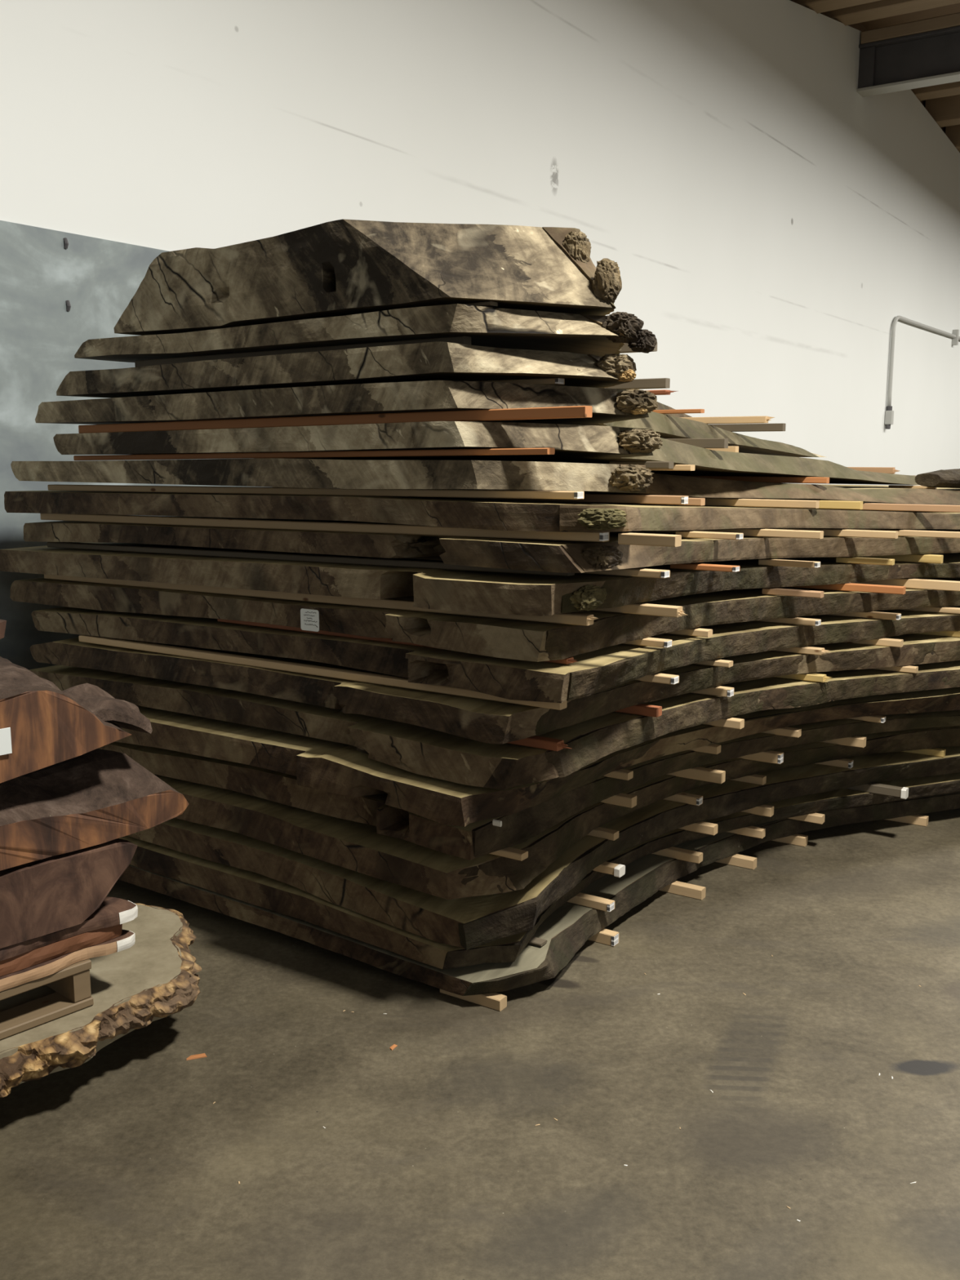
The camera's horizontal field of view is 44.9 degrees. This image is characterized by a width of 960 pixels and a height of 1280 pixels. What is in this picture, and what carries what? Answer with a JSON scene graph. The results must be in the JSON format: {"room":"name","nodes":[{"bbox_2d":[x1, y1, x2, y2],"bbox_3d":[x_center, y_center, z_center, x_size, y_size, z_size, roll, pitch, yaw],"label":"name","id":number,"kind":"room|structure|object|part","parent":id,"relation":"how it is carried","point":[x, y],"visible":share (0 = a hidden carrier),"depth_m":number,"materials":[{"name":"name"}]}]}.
{"room":"lumber yard","nodes":[
{"label":"lumber yard","id":0,"kind":"room"},
{"bbox_2d":[0,808,959,1279],"bbox_3d":[6.000,-0.224,11.108,40.000,0.120,38.000,0,9,0],"label":"floor","id":1,"kind":"structure","parent":0,"point":[431,1160],"depth_m":2.67,"materials":[{"name":"concrete"}]},
{"bbox_2d":[186,1053,207,1060],"bbox_3d":[-0.711,1.044,2.914,0.050,0.004,0.018,-3,10,-19],"label":"chip","id":2,"kind":"object","parent":1,"relation":"on","point":[203,1055],"visible":1,"depth_m":2.91,"materials":[{"name":"orange wood"}]},
{"bbox_2d":[389,1044,397,1050],"bbox_3d":[-0.222,1.037,2.960,0.012,0.003,0.026,5,10,28],"label":"chip","id":3,"kind":"object","parent":1,"relation":"on","point":[393,1046],"visible":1,"depth_m":2.96,"materials":[{"name":"orange wood"}]},
{"bbox_2d":[440,989,506,1011],"bbox_3d":[-0.020,0.981,3.216,0.200,0.032,0.036,6,11,33],"label":"strip","id":4,"kind":"object","parent":1,"relation":"on","point":[498,1002],"visible":0.58,"depth_m":3.17,"materials":[{"name":"brown wood"}]},
{"bbox_2d":[118,791,959,995],"bbox_3d":[0.702,0.689,4.584,2.937,0.105,3.233,6,11,33],"label":"plank","id":5,"kind":"object","parent":4,"relation":"on","point":[567,929],"depth_m":3.64,"materials":[{"name":"wood"}]},
{"bbox_3d":[0.121,0.863,3.370,0.150,0.008,0.036,6,11,33],"label":"spacer strip","id":6,"kind":"part","parent":5,"relation":"part of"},
{"bbox_2d":[119,772,959,969],"bbox_3d":[0.796,0.609,4.617,3.150,0.133,3.414,6,11,33],"label":"plank","id":7,"kind":"object","parent":5,"relation":"on","point":[246,886],"depth_m":3.66,"materials":[{"name":"wood"}]},
{"bbox_2d":[127,746,959,950],"bbox_3d":[0.806,0.521,4.601,3.255,0.172,3.404,6,11,33],"label":"plank","id":8,"kind":"object","parent":7,"relation":"on","point":[468,923],"depth_m":3.60,"materials":[{"name":"wood"}]},
{"bbox_2d":[153,725,959,899],"bbox_3d":[0.889,0.401,4.514,3.565,0.154,3.424,6,11,33],"label":"plank","id":9,"kind":"object","parent":8,"relation":"on","point":[357,846],"depth_m":3.49,"materials":[{"name":"wood"}]},
{"bbox_3d":[0.037,0.572,3.178,0.200,0.018,0.036,6,11,33],"label":"spacer strip","id":10,"kind":"part","parent":9,"relation":"part of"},
{"bbox_2d":[97,710,959,860],"bbox_3d":[0.814,0.284,4.545,3.424,0.116,3.426,6,11,33],"label":"plank","id":11,"kind":"object","parent":9,"relation":"on","point":[477,839],"depth_m":3.55,"materials":[{"name":"wood"}]},
{"bbox_2d":[114,686,959,826],"bbox_3d":[0.777,0.190,4.511,3.454,0.141,3.496,6,11,33],"label":"plank","id":12,"kind":"object","parent":11,"relation":"on","point":[331,766],"depth_m":3.44,"materials":[{"name":"wood"}]},
{"bbox_2d":[29,660,959,790],"bbox_3d":[0.730,0.070,4.555,3.351,0.159,3.445,6,11,33],"label":"plank","id":13,"kind":"object","parent":12,"relation":"on","point":[414,748],"depth_m":3.43,"materials":[{"name":"wood"}]},
{"bbox_2d":[29,630,959,743],"bbox_3d":[0.708,-0.030,4.543,3.248,0.176,3.463,6,11,33],"label":"plank","id":14,"kind":"object","parent":13,"relation":"on","point":[485,721],"depth_m":3.45,"materials":[{"name":"wood"}]},
{"bbox_3d":[-0.565,0.078,3.411,1.858,0.025,0.037,6,11,33],"label":"spacer strip","id":15,"kind":"part","parent":14,"relation":"part of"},
{"bbox_2d":[31,605,959,702],"bbox_3d":[0.689,-0.137,4.550,3.165,0.174,3.442,6,11,33],"label":"plank","id":16,"kind":"object","parent":14,"relation":"on","point":[596,671],"depth_m":3.42,"materials":[{"name":"wood"}]},
{"bbox_3d":[-0.279,-0.006,3.278,1.266,0.024,0.037,6,11,33],"label":"spacer strip","id":17,"kind":"part","parent":16,"relation":"part of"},
{"bbox_2d":[9,574,959,662],"bbox_3d":[0.591,-0.241,4.607,3.201,0.194,3.430,6,11,33],"label":"plank","id":18,"kind":"object","parent":16,"relation":"on","point":[499,637],"depth_m":3.46,"materials":[{"name":"wood"}]},
{"bbox_2d":[300,608,319,631],"bbox_3d":[-0.485,-0.057,3.305,0.069,0.062,0.002,6,11,33],"label":"paper tag","id":19,"kind":"object","parent":18,"relation":"attached to","point":[309,619],"visible":1,"depth_m":3.30,"materials":[{"name":"white"}]},
{"bbox_3d":[-0.609,-0.139,3.479,2.172,0.036,0.037,6,11,33],"label":"spacer strip","id":20,"kind":"part","parent":18,"relation":"part of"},
{"bbox_2d":[0,542,959,616],"bbox_3d":[0.524,-0.351,4.615,3.117,0.203,3.462,6,11,33],"label":"plank","id":21,"kind":"object","parent":18,"relation":"on","point":[445,589],"depth_m":3.38,"materials":[{"name":"brown wood"}]},
{"bbox_3d":[-0.636,-0.254,3.503,2.081,0.039,0.037,6,11,33],"label":"spacer strip","id":22,"kind":"part","parent":21,"relation":"part of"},
{"bbox_2d":[23,513,959,573],"bbox_3d":[0.578,-0.445,4.580,3.035,0.202,3.434,6,11,33],"label":"plank","id":23,"kind":"object","parent":21,"relation":"on","point":[526,554],"depth_m":3.39,"materials":[{"name":"wood"}]},
{"bbox_3d":[-0.602,-0.342,3.441,2.189,0.041,0.037,6,11,33],"label":"spacer strip","id":24,"kind":"part","parent":23,"relation":"part of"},
{"bbox_2d":[4,484,959,532],"bbox_3d":[0.530,-0.543,4.610,2.978,0.211,3.411,6,11,33],"label":"plank","id":25,"kind":"object","parent":23,"relation":"on","point":[447,512],"depth_m":3.45,"materials":[{"name":"brown wood"}]},
{"bbox_3d":[-0.611,-0.441,3.431,2.067,0.035,0.037,6,11,33],"label":"spacer strip","id":26,"kind":"part","parent":25,"relation":"part of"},
{"bbox_2d":[10,448,959,504],"bbox_3d":[0.606,-0.633,4.544,3.054,0.225,3.412,6,11,33],"label":"plank","id":27,"kind":"object","parent":25,"relation":"on","point":[334,473],"depth_m":3.36,"materials":[{"name":"brown wood"}]},
{"bbox_3d":[-0.580,-0.536,3.365,1.815,0.039,0.037,6,11,33],"label":"spacer strip","id":28,"kind":"part","parent":27,"relation":"part of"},
{"bbox_2d":[53,405,918,484],"bbox_3d":[0.339,-0.718,4.546,2.099,0.256,3.142,6,11,33],"label":"plank","id":29,"kind":"object","parent":27,"relation":"on","point":[571,443],"depth_m":3.32,"materials":[{"name":"brown wood"}]},
{"bbox_3d":[-0.525,-0.624,3.325,1.893,0.051,0.037,6,11,33],"label":"spacer strip","id":30,"kind":"part","parent":29,"relation":"part of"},
{"bbox_2d":[35,377,825,457],"bbox_3d":[0.263,-0.835,4.633,2.038,0.219,3.231,6,11,33],"label":"plank","id":31,"kind":"object","parent":29,"relation":"on","point":[626,408],"depth_m":3.27,"materials":[{"name":"brown wood"}]},
{"bbox_2d":[56,335,691,417],"bbox_3d":[0.238,-0.938,4.522,1.885,0.187,3.053,6,11,33],"label":"plank","id":32,"kind":"object","parent":31,"relation":"on","point":[438,360],"depth_m":3.16,"materials":[{"name":"brown wood"}]},
{"bbox_3d":[-0.559,-0.827,3.358,1.265,0.032,0.037,6,11,33],"label":"spacer strip","id":33,"kind":"part","parent":32,"relation":"part of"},
{"bbox_2d":[74,301,657,362],"bbox_3d":[0.116,-1.022,4.209,1.823,0.131,2.422,6,11,33],"label":"plank","id":34,"kind":"object","parent":32,"relation":"on","point":[599,335],"depth_m":3.10,"materials":[{"name":"wood"}]},
{"bbox_2d":[114,218,622,335],"bbox_3d":[0.177,-1.167,4.142,1.542,0.264,2.429,6,11,33],"label":"slab","id":35,"kind":"object","parent":34,"relation":"on","point":[342,267],"visible":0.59,"depth_m":3.09,"materials":[{"name":"brown wood"}]},
{"bbox_3d":[-0.090,-0.865,3.029,0.300,0.014,0.036,6,11,33],"label":"spacer strip","id":36,"kind":"part","parent":34,"relation":"part of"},
{"bbox_3d":[0.438,-1.105,4.419,0.500,0.034,0.036,6,11,33],"label":"spacer strip","id":37,"kind":"part","parent":34,"relation":"part of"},
{"bbox_3d":[0.456,-0.931,4.244,0.500,0.034,0.036,6,11,33],"label":"spacer strip","id":38,"kind":"part","parent":32,"relation":"part of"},
{"bbox_3d":[0.090,-0.696,3.148,0.300,0.017,0.037,6,11,33],"label":"spacer strip","id":39,"kind":"part","parent":31,"relation":"part of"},
{"bbox_3d":[0.359,-0.752,3.556,0.530,0.013,0.036,6,11,33],"label":"spacer strip","id":40,"kind":"part","parent":31,"relation":"part of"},
{"bbox_3d":[0.639,-0.893,4.554,0.500,0.015,0.036,6,11,33],"label":"spacer strip","id":41,"kind":"part","parent":31,"relation":"part of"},
{"bbox_3d":[0.969,-0.916,4.846,0.530,0.028,0.036,6,11,33],"label":"spacer strip","id":42,"kind":"part","parent":31,"relation":"part of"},
{"bbox_3d":[1.080,-0.923,5.056,0.500,0.033,0.036,6,11,33],"label":"spacer strip","id":43,"kind":"part","parent":31,"relation":"part of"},
{"bbox_3d":[0.649,-0.707,4.179,0.500,0.034,0.036,6,11,33],"label":"spacer strip","id":44,"kind":"part","parent":29,"relation":"part of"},
{"bbox_3d":[0.796,-0.765,4.676,0.500,0.030,0.036,6,11,33],"label":"spacer strip","id":45,"kind":"part","parent":29,"relation":"part of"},
{"bbox_2d":[848,466,899,473],"bbox_3d":[1.744,-0.815,5.572,0.529,0.030,0.036,6,11,33],"label":"strip","id":46,"kind":"object","parent":29,"relation":"on","point":[877,469],"visible":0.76,"depth_m":5.46,"materials":[{"name":"brown wood"}]},
{"bbox_3d":[0.496,-0.538,3.570,0.200,0.021,0.036,6,11,33],"label":"spacer strip","id":47,"kind":"part","parent":27,"relation":"part of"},
{"bbox_3d":[0.597,-0.559,3.766,0.200,0.019,0.036,6,11,33],"label":"spacer strip","id":48,"kind":"part","parent":27,"relation":"part of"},
{"bbox_3d":[0.624,-0.698,4.991,1.750,0.023,0.037,6,11,33],"label":"spacer strip","id":49,"kind":"part","parent":27,"relation":"part of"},
{"bbox_3d":[1.920,-0.679,5.155,0.200,0.014,0.036,6,11,33],"label":"spacer strip","id":50,"kind":"part","parent":27,"relation":"part of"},
{"bbox_2d":[915,468,959,488],"bbox_3d":[2.126,-0.702,5.026,0.500,0.088,0.230,-4,10,-23],"label":"log piece","id":51,"kind":"object","parent":27,"relation":"on","point":[947,478],"visible":1,"depth_m":4.90,"materials":[{"name":"wood"}]},
{"bbox_3d":[-0.082,-0.516,4.120,1.751,0.027,0.037,6,11,33],"label":"spacer strip","id":52,"kind":"part","parent":25,"relation":"part of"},
{"bbox_3d":[0.671,-0.476,3.985,0.200,0.025,0.036,6,11,33],"label":"spacer strip","id":53,"kind":"part","parent":25,"relation":"part of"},
{"bbox_3d":[0.454,-0.552,4.545,1.750,0.027,0.037,6,11,33],"label":"spacer strip","id":54,"kind":"part","parent":25,"relation":"part of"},
{"bbox_3d":[1.143,-0.569,4.845,1.750,0.026,0.037,6,11,33],"label":"spacer strip","id":55,"kind":"part","parent":25,"relation":"part of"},
{"bbox_3d":[0.709,-0.585,4.854,1.750,0.030,0.037,6,11,33],"label":"spacer strip","id":56,"kind":"part","parent":25,"relation":"part of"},
{"bbox_3d":[0.409,-0.242,2.801,0.150,0.027,0.036,6,11,33],"label":"spacer strip","id":57,"kind":"part","parent":23,"relation":"part of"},
{"bbox_3d":[0.682,-0.312,3.456,0.201,0.018,0.037,6,11,33],"label":"spacer strip","id":58,"kind":"part","parent":23,"relation":"part of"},
{"bbox_3d":[0.379,-0.418,4.240,1.750,0.024,0.037,6,11,33],"label":"spacer strip","id":59,"kind":"part","parent":23,"relation":"part of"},
{"bbox_3d":[0.742,-0.448,4.575,1.750,0.025,0.037,6,11,33],"label":"spacer strip","id":60,"kind":"part","parent":23,"relation":"part of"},
{"bbox_3d":[1.105,-0.462,4.754,1.750,0.023,0.037,6,11,33],"label":"spacer strip","id":61,"kind":"part","parent":23,"relation":"part of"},
{"bbox_3d":[0.290,-0.187,3.084,0.451,0.019,0.037,6,11,33],"label":"spacer strip","id":62,"kind":"part","parent":21,"relation":"part of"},
{"bbox_3d":[0.650,-0.211,3.360,0.201,0.016,0.037,6,11,33],"label":"spacer strip","id":63,"kind":"part","parent":21,"relation":"part of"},
{"bbox_3d":[1.038,-0.257,3.895,0.201,0.019,0.037,6,11,33],"label":"spacer strip","id":64,"kind":"part","parent":21,"relation":"part of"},
{"bbox_3d":[1.399,-0.288,4.219,0.200,0.020,0.036,6,11,33],"label":"spacer strip","id":65,"kind":"part","parent":21,"relation":"part of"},
{"bbox_3d":[1.046,-0.388,4.939,1.750,0.030,0.037,6,11,33],"label":"spacer strip","id":66,"kind":"part","parent":21,"relation":"part of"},
{"bbox_3d":[-0.187,-0.151,3.558,1.775,0.026,0.037,6,11,33],"label":"spacer strip","id":67,"kind":"part","parent":18,"relation":"part of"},
{"bbox_3d":[1.054,-0.159,3.913,0.200,0.020,0.036,6,11,33],"label":"spacer strip","id":68,"kind":"part","parent":18,"relation":"part of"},
{"bbox_3d":[0.780,-0.253,4.605,1.750,0.026,0.037,6,11,33],"label":"spacer strip","id":69,"kind":"part","parent":18,"relation":"part of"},
{"bbox_3d":[1.127,-0.274,4.806,1.750,0.035,0.037,6,11,33],"label":"spacer strip","id":70,"kind":"part","parent":18,"relation":"part of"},
{"bbox_3d":[0.339,-0.009,3.340,0.451,0.020,0.037,6,11,33],"label":"spacer strip","id":71,"kind":"part","parent":16,"relation":"part of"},
{"bbox_3d":[0.609,-0.029,3.543,0.200,0.020,0.036,6,11,33],"label":"spacer strip","id":72,"kind":"part","parent":16,"relation":"part of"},
{"bbox_3d":[0.427,-0.136,4.433,1.751,0.020,0.037,6,11,33],"label":"spacer strip","id":73,"kind":"part","parent":16,"relation":"part of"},
{"bbox_3d":[0.792,-0.161,4.684,1.751,0.021,0.037,6,11,33],"label":"spacer strip","id":74,"kind":"part","parent":16,"relation":"part of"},
{"bbox_3d":[1.146,-0.187,4.943,1.779,0.020,0.037,6,11,33],"label":"spacer strip","id":75,"kind":"part","parent":16,"relation":"part of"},
{"bbox_3d":[0.213,0.076,3.445,0.801,0.022,0.038,6,11,33],"label":"spacer strip","id":76,"kind":"part","parent":14,"relation":"part of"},
{"bbox_3d":[0.687,0.065,3.620,0.200,0.016,0.036,6,11,33],"label":"spacer strip","id":77,"kind":"part","parent":14,"relation":"part of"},
{"bbox_3d":[0.453,-0.036,4.431,1.778,0.021,0.037,6,11,33],"label":"spacer strip","id":78,"kind":"part","parent":14,"relation":"part of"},
{"bbox_3d":[0.799,-0.065,4.682,1.750,0.025,0.037,6,11,33],"label":"spacer strip","id":79,"kind":"part","parent":14,"relation":"part of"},
{"bbox_3d":[1.179,-0.096,4.926,1.750,0.024,0.037,6,11,33],"label":"spacer strip","id":80,"kind":"part","parent":14,"relation":"part of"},
{"bbox_3d":[0.134,0.263,3.023,0.228,0.023,0.036,6,11,33],"label":"spacer strip","id":81,"kind":"part","parent":13,"relation":"part of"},
{"bbox_3d":[0.053,0.156,3.610,1.100,0.026,0.037,6,11,33],"label":"spacer strip","id":82,"kind":"part","parent":13,"relation":"part of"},
{"bbox_3d":[0.455,0.129,3.850,0.801,0.026,0.037,6,11,33],"label":"spacer strip","id":83,"kind":"part","parent":13,"relation":"part of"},
{"bbox_3d":[0.468,0.056,4.462,1.780,0.023,0.037,6,11,33],"label":"spacer strip","id":84,"kind":"part","parent":13,"relation":"part of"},
{"bbox_3d":[0.874,0.032,4.738,1.750,0.021,0.037,6,11,33],"label":"spacer strip","id":85,"kind":"part","parent":13,"relation":"part of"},
{"bbox_2d":[492,819,502,826],"bbox_3d":[0.045,0.480,3.041,0.024,0.016,0.008,6,11,33],"label":"label","id":86,"kind":"object","parent":12,"relation":"attached to","point":[495,822],"visible":1,"depth_m":3.04,"materials":[{"name":"paper"}]},
{"bbox_3d":[0.103,0.189,4.160,1.750,0.027,0.037,6,11,33],"label":"spacer strip","id":87,"kind":"part","parent":12,"relation":"part of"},
{"bbox_3d":[0.195,0.381,3.668,0.620,0.022,0.036,6,11,33],"label":"spacer strip","id":88,"kind":"part","parent":11,"relation":"part of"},
{"bbox_3d":[0.053,0.281,4.279,1.750,0.025,0.037,6,11,33],"label":"spacer strip","id":89,"kind":"part","parent":11,"relation":"part of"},
{"bbox_3d":[0.379,0.246,4.502,1.750,0.025,0.037,6,11,33],"label":"spacer strip","id":90,"kind":"part","parent":11,"relation":"part of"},
{"bbox_3d":[0.765,0.217,4.764,1.751,0.020,0.037,6,11,33],"label":"spacer strip","id":91,"kind":"part","parent":11,"relation":"part of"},
{"bbox_3d":[-0.256,0.419,4.041,1.750,0.031,0.037,6,11,33],"label":"spacer strip","id":92,"kind":"part","parent":9,"relation":"part of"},
{"bbox_3d":[0.073,0.375,4.306,1.750,0.036,0.037,6,11,33],"label":"spacer strip","id":93,"kind":"part","parent":9,"relation":"part of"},
{"bbox_3d":[0.328,0.337,4.543,1.751,0.036,0.037,6,11,33],"label":"spacer strip","id":94,"kind":"part","parent":9,"relation":"part of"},
{"bbox_3d":[0.693,0.301,4.768,1.750,0.034,0.037,6,11,33],"label":"spacer strip","id":95,"kind":"part","parent":9,"relation":"part of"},
{"bbox_3d":[-0.158,0.548,4.002,1.400,0.023,0.037,6,11,33],"label":"spacer strip","id":96,"kind":"part","parent":8,"relation":"part of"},
{"bbox_3d":[0.027,0.473,4.450,1.751,0.028,0.037,6,11,33],"label":"spacer strip","id":97,"kind":"part","parent":8,"relation":"part of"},
{"bbox_3d":[0.304,0.433,4.695,1.750,0.028,0.038,6,11,33],"label":"spacer strip","id":98,"kind":"part","parent":8,"relation":"part of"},
{"bbox_3d":[0.692,0.397,4.913,1.751,0.028,0.037,6,11,33],"label":"spacer strip","id":99,"kind":"part","parent":8,"relation":"part of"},
{"bbox_3d":[1.112,0.371,5.080,1.750,0.026,0.037,6,11,33],"label":"spacer strip","id":100,"kind":"part","parent":8,"relation":"part of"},
{"bbox_3d":[0.359,0.715,3.688,0.206,0.030,0.041,6,11,33],"label":"spacer strip","id":101,"kind":"part","parent":7,"relation":"part of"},
{"bbox_3d":[0.087,0.579,4.496,1.750,0.032,0.037,6,11,33],"label":"spacer strip","id":102,"kind":"part","parent":7,"relation":"part of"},
{"bbox_3d":[0.333,0.546,4.699,1.750,0.033,0.037,6,11,33],"label":"spacer strip","id":103,"kind":"part","parent":7,"relation":"part of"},
{"bbox_3d":[0.905,0.510,4.928,1.756,0.038,0.041,6,11,33],"label":"spacer strip","id":104,"kind":"part","parent":7,"relation":"part of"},
{"bbox_3d":[0.323,0.810,3.622,0.201,0.027,0.037,6,11,33],"label":"spacer strip","id":105,"kind":"part","parent":5,"relation":"part of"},
{"bbox_3d":[0.029,0.671,4.465,1.750,0.030,0.037,6,11,33],"label":"spacer strip","id":106,"kind":"part","parent":5,"relation":"part of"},
{"bbox_3d":[0.308,0.630,4.722,1.750,0.031,0.037,6,11,33],"label":"spacer strip","id":107,"kind":"part","parent":5,"relation":"part of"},
{"bbox_3d":[0.574,0.603,4.885,1.750,0.031,0.037,6,11,33],"label":"spacer strip","id":108,"kind":"part","parent":5,"relation":"part of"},
{"bbox_2d":[587,928,619,946],"bbox_3d":[0.162,0.894,3.741,0.621,0.036,0.037,6,11,33],"label":"strip","id":109,"kind":"object","parent":1,"relation":"on","point":[605,936],"visible":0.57,"depth_m":3.58,"materials":[{"name":"brown wood"}]},
{"bbox_2d":[658,880,706,900],"bbox_3d":[0.501,0.834,4.112,0.620,0.036,0.036,6,11,33],"label":"strip","id":110,"kind":"object","parent":1,"relation":"on","point":[677,887],"visible":0.35,"depth_m":3.96,"materials":[{"name":"brown wood"}]},
{"bbox_2d":[715,853,756,869],"bbox_3d":[0.744,0.787,4.397,0.620,0.036,0.036,6,11,33],"label":"strip","id":111,"kind":"object","parent":1,"relation":"on","point":[736,860],"visible":0.35,"depth_m":4.24,"materials":[{"name":"brown wood"}]},
{"bbox_2d":[770,834,808,846],"bbox_3d":[0.998,0.748,4.641,0.620,0.036,0.036,6,11,33],"label":"strip","id":112,"kind":"object","parent":1,"relation":"on","point":[801,840],"visible":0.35,"depth_m":4.48,"materials":[{"name":"brown wood"}]},
{"bbox_2d":[886,814,928,826],"bbox_3d":[1.557,0.709,4.882,0.620,0.036,0.036,6,11,33],"label":"strip","id":113,"kind":"object","parent":1,"relation":"on","point":[917,820],"visible":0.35,"depth_m":4.72,"materials":[{"name":"brown wood"}]},
{"bbox_3d":[-1.481,1.026,2.738,0.090,0.097,0.550,8,12,42],"label":"support block","id":114,"kind":"object","parent":1,"relation":"on","visible":0},
{"bbox_2d":[0,902,201,1097],"bbox_3d":[-1.357,0.920,2.782,0.899,0.088,1.596,8,12,42],"label":"plank","id":115,"kind":"object","parent":114,"relation":"on","point":[156,978],"visible":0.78,"depth_m":2.84,"materials":[{"name":"wood"}]},
{"bbox_2d":[0,959,93,1039],"bbox_3d":[-1.467,0.847,2.593,0.555,0.114,1.000,8,12,42],"label":"pallet","id":116,"kind":"object","parent":115,"relation":"on","point":[71,984],"visible":0.41,"depth_m":2.72,"materials":[{"name":"brown wood"}]},
{"bbox_2d":[0,928,135,991],"bbox_3d":[-1.312,0.785,2.528,0.294,0.028,1.114,8,12,42],"label":"plank","id":117,"kind":"object","parent":116,"relation":"on","point":[126,940],"visible":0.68,"depth_m":2.72,"materials":[{"name":"brown wood"}]},
{"bbox_2d":[0,924,122,976],"bbox_3d":[-1.347,0.749,2.536,0.356,0.036,1.089,8,12,42],"label":"plank","id":118,"kind":"object","parent":117,"relation":"on","point":[46,953],"visible":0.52,"depth_m":2.70,"materials":[{"name":"wood"}]},
{"bbox_2d":[0,897,137,960],"bbox_3d":[-1.327,0.714,2.540,0.358,0.028,1.128,8,12,42],"label":"plank","id":119,"kind":"object","parent":118,"relation":"on","point":[113,911],"visible":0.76,"depth_m":2.77,"materials":[{"name":"brown wood"}]},
{"bbox_2d":[0,838,137,948],"bbox_3d":[-1.334,0.599,2.618,0.455,0.170,1.116,8,12,42],"label":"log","id":120,"kind":"object","parent":119,"relation":"on","point":[53,894],"visible":0.58,"depth_m":2.68,"materials":[{"name":"wood"}]},
{"bbox_2d":[0,748,188,871],"bbox_3d":[-1.317,0.406,2.642,0.506,0.186,1.197,8,12,42],"label":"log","id":121,"kind":"object","parent":120,"relation":"on","point":[98,796],"visible":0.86,"depth_m":2.75,"materials":[{"name":"brown wood"}]},
{"bbox_2d":[0,656,152,782],"bbox_3d":[-1.329,0.207,2.589,0.516,0.206,1.155,8,12,42],"label":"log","id":122,"kind":"object","parent":121,"relation":"on","point":[49,725],"visible":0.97,"depth_m":2.63,"materials":[{"name":"brown wood"}]},
{"bbox_2d":[0,619,6,639],"bbox_3d":[-1.246,0.064,2.430,0.120,0.185,0.488,8,12,42],"label":"redwood offcut","id":123,"kind":"object","parent":122,"relation":"on","point":[2,623],"visible":1,"depth_m":2.56,"materials":[{"name":"wood"}]},
{"bbox_2d":[0,727,12,755],"bbox_3d":[-1.040,0.222,2.521,0.003,0.058,0.044,8,13,42],"label":"paper tag","id":124,"kind":"object","parent":122,"relation":"attached to","point":[5,733],"visible":1,"depth_m":2.53,"materials":[{"name":"white"}]},
{"bbox_2d":[0,0,959,485],"bbox_3d":[2.407,-3.202,10.573,0.203,5.930,44.000,6,11,33],"label":"wall","id":125,"kind":"structure","parent":0,"point":[771,222],"depth_m":7.85,"materials":[{"name":"white paint"}]},
{"bbox_2d":[0,220,268,670],"bbox_3d":[-1.350,-0.492,5.088,0.012,2.340,3.100,6,11,33],"label":"panel","id":126,"kind":"object","parent":125,"relation":"attached to","point":[40,340],"visible":0.18,"depth_m":4.48,"materials":[{"name":"metal"}]},
{"bbox_2d":[63,237,68,248],"bbox_3d":[-1.607,-1.540,4.508,0.023,0.042,0.016,6,11,33],"label":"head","id":127,"kind":"object","parent":126,"relation":"attached to","point":[65,240],"visible":1,"depth_m":4.50},
{"bbox_2d":[65,300,71,311],"bbox_3d":[-1.610,-1.307,4.541,0.023,0.042,0.016,6,11,33],"label":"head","id":128,"kind":"object","parent":126,"relation":"attached to","point":[68,303],"visible":1,"depth_m":4.54},
{"bbox_2d":[790,0,959,152],"bbox_3d":[2.307,-5.788,10.220,0.070,1.390,44.000,6,11,33],"label":"trim","id":129,"kind":"structure","parent":125,"relation":"attached to","point":[859,26],"depth_m":12.99,"materials":[{"name":"wood"}]},
{"bbox_2d":[856,26,959,97],"bbox_3d":[8.426,-5.655,9.649,10.600,0.470,0.241,6,11,33],"label":"steel beam","id":130,"kind":"structure","parent":125,"relation":"attached to","point":[931,58],"depth_m":12.17,"materials":[{"name":"grey"}]},
{"bbox_2d":[860,12,959,44],"bbox_3d":[8.559,-5.939,9.513,10.680,0.125,0.240,6,11,33],"label":"plate","id":131,"kind":"object","parent":130,"relation":"on","point":[949,20],"visible":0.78,"depth_m":12.05,"materials":[{"name":"wood"}]},
{"bbox_2d":[884,315,959,429],"bbox_3d":[6.613,-3.738,16.637,0.084,1.496,5.550,6,11,33],"label":"conduit","id":132,"kind":"object","parent":125,"relation":"attached to","point":[889,413],"visible":1,"depth_m":14.45,"materials":[{"name":"silver metal"}]},
{"bbox_2d":[861,3,959,128],"bbox_3d":[7.071,-5.478,7.063,11.600,1.110,44.000,6,11,33],"label":"ceiling","id":133,"kind":"structure","parent":0,"point":[953,8],"depth_m":12.80,"materials":[{"name":"wood"}]},
{"bbox_2d":[792,0,880,13],"bbox_3d":[7.617,-5.717,8.177,10.950,0.310,0.301,6,11,33],"label":"joist","id":134,"kind":"object","parent":133,"relation":"attached to","point":[818,6],"visible":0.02,"depth_m":11.00,"materials":[{"name":"wood"}]},
{"bbox_2d":[822,0,959,25],"bbox_3d":[8.115,-5.979,8.893,10.950,0.310,0.302,6,11,33],"label":"joist","id":135,"kind":"object","parent":133,"relation":"attached to","point":[881,9],"visible":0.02,"depth_m":11.54,"materials":[{"name":"wood"}]},
{"bbox_2d":[911,80,959,101],"bbox_3d":[9.886,-6.428,11.520,10.950,0.310,0.300,6,11,33],"label":"joist","id":136,"kind":"object","parent":133,"relation":"attached to","point":[949,89],"visible":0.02,"depth_m":14.25,"materials":[{"name":"wood"}]},
{"bbox_2d":[924,94,959,127],"bbox_3d":[10.523,-6.516,12.476,10.950,0.310,0.301,6,11,33],"label":"joist","id":137,"kind":"object","parent":133,"relation":"attached to","point":[945,111],"visible":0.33,"depth_m":15.22,"materials":[{"name":"wood"}]},
{"bbox_2d":[945,124,959,151],"bbox_3d":[11.187,-6.609,13.474,10.950,0.310,0.300,6,11,33],"label":"joist","id":138,"kind":"object","parent":133,"relation":"attached to","point":[953,132],"visible":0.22,"depth_m":16.28,"materials":[{"name":"wood"}]}
]}

